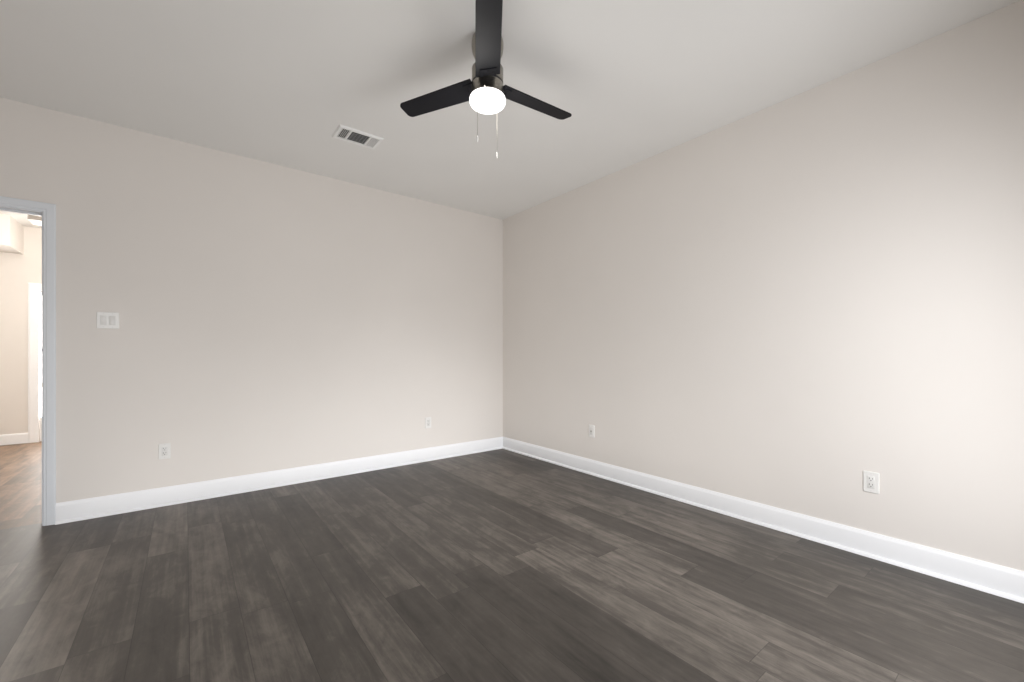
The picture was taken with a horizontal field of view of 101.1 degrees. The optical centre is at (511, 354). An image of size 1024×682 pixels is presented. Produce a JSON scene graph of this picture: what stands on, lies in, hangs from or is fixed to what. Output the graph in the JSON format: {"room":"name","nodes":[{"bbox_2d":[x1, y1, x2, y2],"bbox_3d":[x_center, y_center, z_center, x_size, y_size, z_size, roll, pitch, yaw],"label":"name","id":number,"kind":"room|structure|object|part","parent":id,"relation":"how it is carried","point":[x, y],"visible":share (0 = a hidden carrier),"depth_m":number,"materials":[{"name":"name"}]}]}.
{"room":"empty bedroom","nodes":[
{"label":"empty bedroom","id":0,"kind":"room"},
{"bbox_2d":[0,226,41,441],"bbox_3d":[-5.122,-0.248,6.264,6.720,2.757,0.120,0,0,-38],"label":"wall","id":1,"kind":"structure","parent":0,"point":[19,273],"depth_m":5.31,"materials":[{"name":"paint"}]},
{"bbox_2d":[0,433,27,444],"bbox_3d":[-6.952,1.065,4.760,1.984,0.130,0.014,0,0,-38],"label":"baseboard","id":2,"kind":"structure","parent":1,"relation":"attached to","point":[17,438],"depth_m":5.29,"materials":[{"name":"paint"}]},
{"bbox_2d":[28,283,41,442],"bbox_3d":[-5.769,0.109,5.675,1.008,2.042,0.018,0,0,-38],"label":"door frame","id":3,"kind":"structure","parent":1,"relation":"attached to","point":[34,289],"depth_m":5.39,"materials":[{"name":"paint"}]},
{"bbox_2d":[40,291,41,440],"bbox_3d":[-5.816,0.155,5.736,0.824,1.950,0.044,0,0,-38],"label":"door","id":4,"kind":"structure","parent":1,"relation":"in","point":[41,416],"depth_m":5.47,"materials":[{"name":"paint"}]},
{"bbox_2d":[40,295,41,416],"bbox_3d":[-5.862,0.020,5.698,0.704,1.580,0.008,0,0,-38],"label":"glass lite","id":5,"kind":"object","parent":4,"relation":"attached to","point":[40,355],"visible":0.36,"depth_m":5.48,"materials":[{"name":"white"}]},
{"bbox_2d":[0,97,502,502],"bbox_3d":[-2.707,-0.248,3.151,6.720,2.757,0.120,0,0,-38],"label":"wall","id":6,"kind":"structure","parent":0,"point":[273,317],"depth_m":3.45,"materials":[{"name":"paint"}]},
{"bbox_2d":[0,196,55,525],"bbox_3d":[-3.447,0.066,2.566,0.936,2.128,0.139,0,0,-38],"label":"door frame","id":7,"kind":"structure","parent":6,"relation":"attached to","point":[48,210],"depth_m":2.78,"materials":[{"name":"paint"}]},
{"bbox_2d":[96,312,118,328],"bbox_3d":[-2.843,-0.239,2.962,0.116,0.116,0.013,0,0,-38],"label":"double light switch","id":8,"kind":"object","parent":6,"relation":"attached to","point":[107,320],"visible":1,"depth_m":2.96,"materials":[{"name":"white plastic"}]},
{"bbox_2d":[159,443,170,458],"bbox_3d":[-2.601,0.725,3.152,0.070,0.116,0.009,0,0,-38],"label":"electrical outlet","id":9,"kind":"object","parent":6,"relation":"attached to","point":[164,450],"visible":1,"depth_m":3.15,"materials":[{"name":"white plastic"}]},
{"bbox_2d":[55,437,502,524],"bbox_3d":[-1.589,1.062,3.923,3.665,0.136,0.031,0,0,-38],"label":"baseboard","id":10,"kind":"structure","parent":6,"relation":"attached to","point":[89,508],"depth_m":3.47,"materials":[{"name":"paint"}]},
{"bbox_2d":[425,417,430,427],"bbox_3d":[-0.890,0.728,4.479,0.070,0.116,0.009,0,0,-38],"label":"electrical outlet","id":11,"kind":"object","parent":6,"relation":"attached to","point":[427,422],"visible":1,"depth_m":4.48,"materials":[{"name":"white plastic"}]},
{"bbox_2d":[0,0,1019,227],"bbox_3d":[-2.468,-1.677,2.843,6.720,0.100,8.780,0,0,-38],"label":"ceiling","id":12,"kind":"structure","parent":0,"point":[294,84],"depth_m":2.42,"materials":[{"name":"paint"}]},
{"bbox_2d":[0,214,23,253],"bbox_3d":[-6.806,-1.448,4.540,1.945,0.357,0.540,0,0,-38],"label":"soffit","id":13,"kind":"structure","parent":12,"relation":"attached to","point":[11,234],"depth_m":5.00,"materials":[{"name":"paint"}]},
{"bbox_2d":[28,215,41,225],"bbox_3d":[-3.724,-1.403,4.184,1.420,0.447,0.200,0,0,-38],"label":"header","id":14,"kind":"object","parent":12,"relation":"attached to","point":[35,220],"visible":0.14,"depth_m":3.71,"materials":[{"name":"paint"}]},
{"bbox_2d":[332,124,383,149],"bbox_3d":[-1.153,-1.621,3.154,0.320,0.012,0.204,0,0,-38],"label":"ceiling vent","id":15,"kind":"object","parent":12,"relation":"in","point":[356,136],"visible":1,"depth_m":3.14,"materials":[{"name":"white metal"}]},
{"bbox_2d":[400,0,571,158],"bbox_3d":[-0.118,-1.336,2.051,0.977,0.582,0.854,0,0,-4],"label":"ceiling fan","id":16,"kind":"object","parent":12,"relation":"hanging from","point":[485,91],"visible":1,"depth_m":2.12,"materials":[{"name":"black metal"}]},
{"bbox_3d":[-0.395,-1.390,2.296,0.459,0.030,0.327,0,0,-4],"label":"blade","id":17,"kind":"part","parent":16,"relation":"part of","materials":[{"name":"black wood"}]},
{"bbox_3d":[-0.170,-1.218,2.096,0.009,0.267,0.010,0,0,-4],"label":"chain","id":18,"kind":"part","parent":16,"relation":"part of","materials":[{"name":"silver metal"}]},
{"bbox_3d":[-0.126,-1.296,2.169,0.186,0.053,0.186,0,0,-4],"label":"glass","id":19,"kind":"part","parent":16,"relation":"part of","materials":[{"name":"white glass"}]},
{"bbox_3d":[-0.105,-1.390,1.867,0.123,0.030,0.485,0,0,-4],"label":"blade","id":20,"kind":"part","parent":16,"relation":"part of","materials":[{"name":"black"}]},
{"label":"chain","id":21,"kind":"part","parent":16,"relation":"part of","materials":[{"name":"silver metal"}]},
{"bbox_3d":[0.123,-1.390,2.332,0.459,0.030,0.327,0,0,-4],"label":"blade","id":22,"kind":"part","parent":16,"relation":"part of","materials":[{"name":"black wood"}]},
{"bbox_2d":[0,441,1023,681],"bbox_3d":[-2.530,1.160,2.922,6.720,0.060,8.980,0,0,-38],"label":"floor","id":23,"kind":"structure","parent":0,"point":[500,565],"depth_m":1.99,"materials":[{"name":"brown wood"}]},
{"bbox_2d":[503,0,1023,570],"bbox_3d":[1.383,-0.248,3.261,0.120,2.757,4.720,0,0,-38],"label":"wall","id":24,"kind":"structure","parent":0,"point":[809,302],"depth_m":2.55,"materials":[{"name":"paint"}]},
{"bbox_2d":[589,425,594,437],"bbox_3d":[0.748,0.725,3.971,0.015,0.116,0.070,0,0,-38],"label":"electrical outlet","id":25,"kind":"object","parent":24,"relation":"attached to","point":[591,430],"visible":1,"depth_m":3.96,"materials":[{"name":"white plastic"}]},
{"bbox_2d":[503,437,1023,603],"bbox_3d":[1.269,1.062,3.286,0.031,0.136,4.540,0,0,-38],"label":"baseboard","id":26,"kind":"structure","parent":24,"relation":"attached to","point":[994,579],"depth_m":2.54,"materials":[{"name":"paint"}]},
{"bbox_2d":[863,471,878,493],"bbox_3d":[2.007,0.715,2.353,0.009,0.116,0.070,0,0,-38],"label":"electrical outlet","id":27,"kind":"object","parent":24,"relation":"attached to","point":[871,482],"visible":1,"depth_m":2.35,"materials":[{"name":"white plastic"}]}
]}

